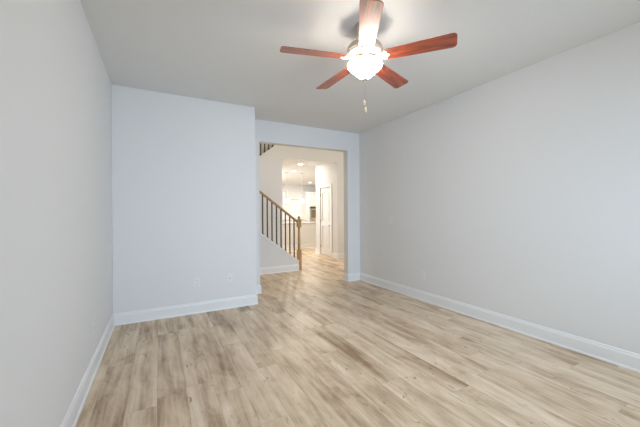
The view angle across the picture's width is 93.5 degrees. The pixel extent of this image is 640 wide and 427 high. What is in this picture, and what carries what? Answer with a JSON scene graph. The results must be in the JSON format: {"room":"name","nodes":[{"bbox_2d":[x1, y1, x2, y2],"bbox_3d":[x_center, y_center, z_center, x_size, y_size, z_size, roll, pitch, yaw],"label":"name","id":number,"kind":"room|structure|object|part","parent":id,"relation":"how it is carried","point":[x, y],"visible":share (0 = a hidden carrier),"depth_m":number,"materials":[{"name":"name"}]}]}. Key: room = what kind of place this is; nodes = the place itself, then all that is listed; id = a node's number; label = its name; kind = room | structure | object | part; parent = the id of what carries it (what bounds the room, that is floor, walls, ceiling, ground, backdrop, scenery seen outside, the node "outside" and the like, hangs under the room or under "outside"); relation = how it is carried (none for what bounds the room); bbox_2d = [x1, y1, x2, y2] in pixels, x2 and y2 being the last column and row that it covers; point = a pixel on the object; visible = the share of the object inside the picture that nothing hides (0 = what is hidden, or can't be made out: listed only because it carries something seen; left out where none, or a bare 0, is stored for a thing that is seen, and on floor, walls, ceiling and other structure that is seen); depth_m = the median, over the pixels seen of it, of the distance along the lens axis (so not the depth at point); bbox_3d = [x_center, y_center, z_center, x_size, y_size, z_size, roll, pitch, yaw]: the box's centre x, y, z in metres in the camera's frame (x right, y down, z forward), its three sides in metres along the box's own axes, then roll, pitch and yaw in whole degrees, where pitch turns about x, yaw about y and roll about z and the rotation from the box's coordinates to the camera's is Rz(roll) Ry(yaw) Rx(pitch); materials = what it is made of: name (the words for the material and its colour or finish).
{"room":"empty living room","nodes":[
{"label":"empty living room","id":0,"kind":"room"},
{"bbox_2d":[0,0,112,426],"bbox_3d":[-2.237,-1.420,3.039,0.120,5.400,9.140,0,0,-28],"label":"wall","id":1,"kind":"structure","parent":0,"point":[56,276],"depth_m":1.47,"materials":[{"name":"white paint"}]},
{"bbox_2d":[60,314,114,426],"bbox_3d":[-1.200,1.205,1.283,0.024,0.136,4.842,0,0,-28],"label":"baseboard","id":2,"kind":"structure","parent":1,"relation":"attached to","point":[74,410],"depth_m":2.14,"materials":[{"name":"white paint"}]},
{"bbox_2d":[111,84,255,313],"bbox_3d":[-1.749,-0.093,4.031,1.659,2.740,0.514,0,0,-28],"label":"wall","id":3,"kind":"structure","parent":0,"point":[184,187],"depth_m":3.75,"materials":[{"name":"white paint"}]},
{"bbox_2d":[113,285,261,325],"bbox_3d":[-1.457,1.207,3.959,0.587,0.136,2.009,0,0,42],"label":"baseboard","id":4,"kind":"structure","parent":3,"relation":"attached to","point":[122,318],"depth_m":3.75,"materials":[{"name":"white paint"}]},
{"bbox_2d":[194,277,199,286],"bbox_3d":[-1.565,0.884,3.830,0.074,0.118,0.007,0,0,-28],"label":"electrical outlet","id":5,"kind":"object","parent":3,"relation":"attached to","point":[196,280],"visible":1,"depth_m":3.83,"materials":[{"name":"white plastic"}]},
{"bbox_2d":[227,273,232,282],"bbox_3d":[-1.200,0.871,4.018,0.072,0.116,0.019,0,0,-28],"label":"wall plate","id":6,"kind":"object","parent":3,"relation":"attached to","point":[229,276],"visible":1,"depth_m":4.02,"materials":[{"name":"white plastic"}]},
{"bbox_2d":[259,143,270,155],"bbox_3d":[-1.624,-1.424,8.490,6.094,5.400,0.100,0,0,-28],"label":"wall","id":7,"kind":"structure","parent":0,"point":[262,145],"depth_m":8.44,"materials":[{"name":"white paint"}]},
{"bbox_2d":[260,235,298,267],"bbox_3d":[-1.268,0.516,6.258,1.750,1.515,0.120,0,0,-28],"label":"wall","id":8,"kind":"structure","parent":0,"point":[271,255],"depth_m":6.32,"materials":[{"name":"white paint"}]},
{"bbox_2d":[260,264,298,274],"bbox_3d":[-1.857,1.210,5.860,3.174,0.136,0.024,0,0,-28],"label":"baseboard","id":9,"kind":"structure","parent":8,"relation":"attached to","point":[287,268],"depth_m":6.39,"materials":[{"name":"white paint"}]},
{"bbox_2d":[260,232,298,262],"bbox_3d":[-1.268,0.421,6.258,1.750,1.375,0.144,0,0,-28],"label":"trim","id":10,"kind":"structure","parent":8,"relation":"attached to","point":[261,234],"depth_m":6.40,"materials":[{"name":"white paint"}]},
{"bbox_2d":[259,190,301,269],"bbox_3d":[-1.234,0.065,6.278,1.833,2.416,0.096,0,0,-28],"label":"stair railing","id":11,"kind":"object","parent":10,"relation":"on","point":[298,221],"visible":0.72,"depth_m":6.52,"materials":[{"name":"brown wood"}]},
{"bbox_3d":[-1.274,-0.453,6.258,1.750,1.379,0.064,0,0,-28],"label":"handrail","id":12,"kind":"part","parent":11,"relation":"part of","materials":[{"name":"brown wood"}]},
{"bbox_3d":[-0.464,0.709,6.687,0.096,1.119,0.096,0,0,-28],"label":"newel post","id":13,"kind":"part","parent":11,"relation":"part of","materials":[{"name":"brown wood"}]},
{"bbox_2d":[263,145,325,185],"bbox_3d":[-0.139,-1.629,12.411,6.540,0.310,7.580,0,0,-28],"label":"ceiling","id":14,"kind":"structure","parent":0,"point":[308,168],"depth_m":10.76,"materials":[{"name":"white paint"}]},
{"bbox_2d":[284,172,288,202],"bbox_3d":[-1.209,-0.902,10.920,0.184,1.130,0.184,0,0,-28],"label":"pendant lamp","id":15,"kind":"object","parent":14,"relation":"hanging from","point":[286,200],"visible":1,"depth_m":10.87,"materials":[{"name":"silver metal"}]},
{"bbox_2d":[282,185,315,219],"bbox_3d":[-1.889,-0.092,15.836,6.660,2.740,0.120,0,0,-28],"label":"wall","id":16,"kind":"structure","parent":0,"point":[294,191],"depth_m":16.03,"materials":[{"name":"white paint"}]},
{"bbox_2d":[282,189,287,205],"bbox_3d":[-1.880,-0.792,15.811,0.360,0.880,0.087,0,0,-28],"label":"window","id":17,"kind":"structure","parent":16,"relation":"in","point":[283,190],"depth_m":15.83,"materials":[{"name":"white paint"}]},
{"bbox_2d":[290,198,301,217],"bbox_3d":[-1.290,-0.266,16.124,0.710,1.060,0.087,0,0,-28],"label":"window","id":18,"kind":"structure","parent":16,"relation":"in","point":[291,199],"depth_m":16.08,"materials":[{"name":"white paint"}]},
{"bbox_2d":[259,145,343,253],"bbox_3d":[-0.696,-0.255,8.405,4.790,3.050,1.285,0,0,-28],"label":"wall","id":19,"kind":"structure","parent":0,"point":[270,163],"depth_m":7.88,"materials":[{"name":"white paint"}]},
{"bbox_2d":[318,183,332,256],"bbox_3d":[0.165,0.214,8.905,0.107,2.100,0.810,0,0,-28],"label":"door","id":20,"kind":"structure","parent":19,"relation":"in","point":[326,193],"depth_m":8.93,"materials":[{"name":"white paint"}]},
{"bbox_2d":[316,249,336,257],"bbox_3d":[0.113,1.196,12.102,6.420,0.136,7.104,0,0,-28],"label":"baseboard","id":21,"kind":"structure","parent":19,"relation":"attached to","point":[334,255],"depth_m":8.47,"materials":[{"name":"white paint"}]},
{"bbox_3d":[-1.773,-1.105,7.173,1.739,1.346,0.144,0,0,-28],"label":"trim","id":22,"kind":"structure","parent":19,"relation":"attached to","visible":0},
{"bbox_2d":[260,143,272,154],"bbox_3d":[-1.733,-1.654,7.197,1.838,2.207,0.096,0,0,-28],"label":"stair railing","id":23,"kind":"object","parent":22,"relation":"on","point":[260,143],"visible":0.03,"depth_m":7.38,"materials":[{"name":"black metal"}]},
{"bbox_2d":[255,119,359,284],"bbox_3d":[0.099,-1.436,5.390,6.214,5.400,0.136,0,0,-28],"label":"wall","id":24,"kind":"structure","parent":0,"point":[266,132],"depth_m":5.41,"materials":[{"name":"white paint"}]},
{"bbox_2d":[337,253,343,258],"bbox_3d":[1.029,1.190,7.273,2.591,0.136,2.328,0,0,-28],"label":"baseboard","id":25,"kind":"structure","parent":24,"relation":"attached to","point":[339,255],"depth_m":8.33,"materials":[{"name":"white paint"}]},
{"bbox_2d":[75,247,639,426],"bbox_3d":[0.439,1.302,8.221,9.700,0.080,15.800,0,0,-28],"label":"floor","id":26,"kind":"structure","parent":0,"point":[317,348],"depth_m":2.42,"materials":[{"name":"brown wood"}]},
{"bbox_2d":[282,222,315,249],"bbox_3d":[-0.730,0.818,11.254,2.260,0.905,1.010,0,0,-28],"label":"kitchen island","id":27,"kind":"object","parent":26,"relation":"on","point":[308,229],"visible":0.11,"depth_m":10.77,"materials":[{"name":"white paint"}]},
{"bbox_2d":[282,222,315,223],"bbox_3d":[-0.733,0.383,11.254,2.260,0.035,1.010,0,0,-28],"label":"island countertop","id":28,"kind":"structure","parent":27,"relation":"on","point":[282,222],"depth_m":10.99,"materials":[{"name":"stone"}]},
{"bbox_3d":[-0.721,1.202,11.244,2.248,0.136,0.974,0,0,-28],"label":"baseboard trim","id":29,"kind":"part","parent":27,"relation":"part of","materials":[{"name":"white paint"}]},
{"bbox_2d":[301,192,315,221],"bbox_3d":[-0.331,0.087,16.233,1.200,2.360,0.635,0,0,-28],"label":"tall cabinet","id":30,"kind":"object","parent":26,"relation":"on","point":[309,198],"visible":0.32,"depth_m":15.83,"materials":[{"name":"white paint"}]},
{"bbox_2d":[310,206,315,221],"bbox_3d":[-0.310,0.242,16.195,0.754,1.144,0.631,0,0,-28],"label":"wall oven","id":31,"kind":"object","parent":30,"relation":"in","point":[312,208],"visible":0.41,"depth_m":15.86,"materials":[{"name":"silver metal"}]},
{"bbox_3d":[-0.368,-0.688,15.888,0.372,0.622,0.024,0,0,-28],"label":"door","id":32,"kind":"part","parent":30,"relation":"part of","materials":[{"name":"white paint"}]},
{"bbox_2d":[80,0,639,133],"bbox_3d":[0.351,-1.577,2.344,3.794,0.200,5.476,0,0,-28],"label":"ceiling","id":33,"kind":"structure","parent":0,"point":[226,51],"depth_m":2.64,"materials":[{"name":"white paint"}]},
{"bbox_2d":[280,0,456,112],"bbox_3d":[0.328,-1.125,2.408,1.291,0.704,1.250,0,0,-28],"label":"ceiling fan","id":34,"kind":"object","parent":33,"relation":"hanging from","point":[364,53],"visible":1,"depth_m":2.26,"materials":[{"name":"brown wood"}]},
{"bbox_3d":[-0.040,-1.212,2.285,0.521,0.006,0.142,0,12,-13],"label":"blade","id":35,"kind":"part","parent":34,"relation":"part of","materials":[{"name":"brown wood"}]},
{"bbox_3d":[0.145,-1.213,2.723,0.142,0.006,0.521,-14,7,-30],"label":"blade","id":36,"kind":"part","parent":34,"relation":"part of","materials":[{"name":"brown wood"}]},
{"bbox_3d":[0.354,-1.115,2.376,0.274,0.138,0.274,0,0,-28],"label":"lamp shade","id":37,"kind":"part","parent":34,"relation":"part of","materials":[{"name":"white glass"}]},
{"bbox_3d":[0.319,-1.214,1.973,0.142,0.006,0.521,12,1,5],"label":"blade","id":38,"kind":"part","parent":34,"relation":"part of","materials":[{"name":"brown wood"}]},
{"bbox_3d":[0.619,-1.216,2.682,0.142,0.006,0.521,-16,-10,40],"label":"blade","id":39,"kind":"part","parent":34,"relation":"part of","materials":[{"name":"brown wood"}]},
{"bbox_3d":[0.726,-1.217,2.219,0.521,0.006,0.142,0,-12,23],"label":"blade","id":40,"kind":"part","parent":34,"relation":"part of","materials":[{"name":"brown wood"}]},
{"bbox_2d":[359,22,639,353],"bbox_3d":[2.087,-0.219,3.266,0.120,2.940,5.476,0,0,-28],"label":"wall","id":41,"kind":"structure","parent":0,"point":[516,194],"depth_m":3.06,"materials":[{"name":"white paint"}]},
{"bbox_2d":[421,270,424,278],"bbox_3d":[1.470,0.889,4.302,0.007,0.118,0.074,0,0,-28],"label":"electrical outlet","id":42,"kind":"object","parent":41,"relation":"attached to","point":[422,272],"visible":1,"depth_m":4.30,"materials":[{"name":"white plastic"}]},
{"bbox_2d":[343,273,639,372],"bbox_3d":[1.849,1.185,3.293,0.291,0.136,5.516,0,0,-28],"label":"baseboard","id":43,"kind":"structure","parent":41,"relation":"attached to","point":[617,356],"depth_m":3.11,"materials":[{"name":"white paint"}]}
]}

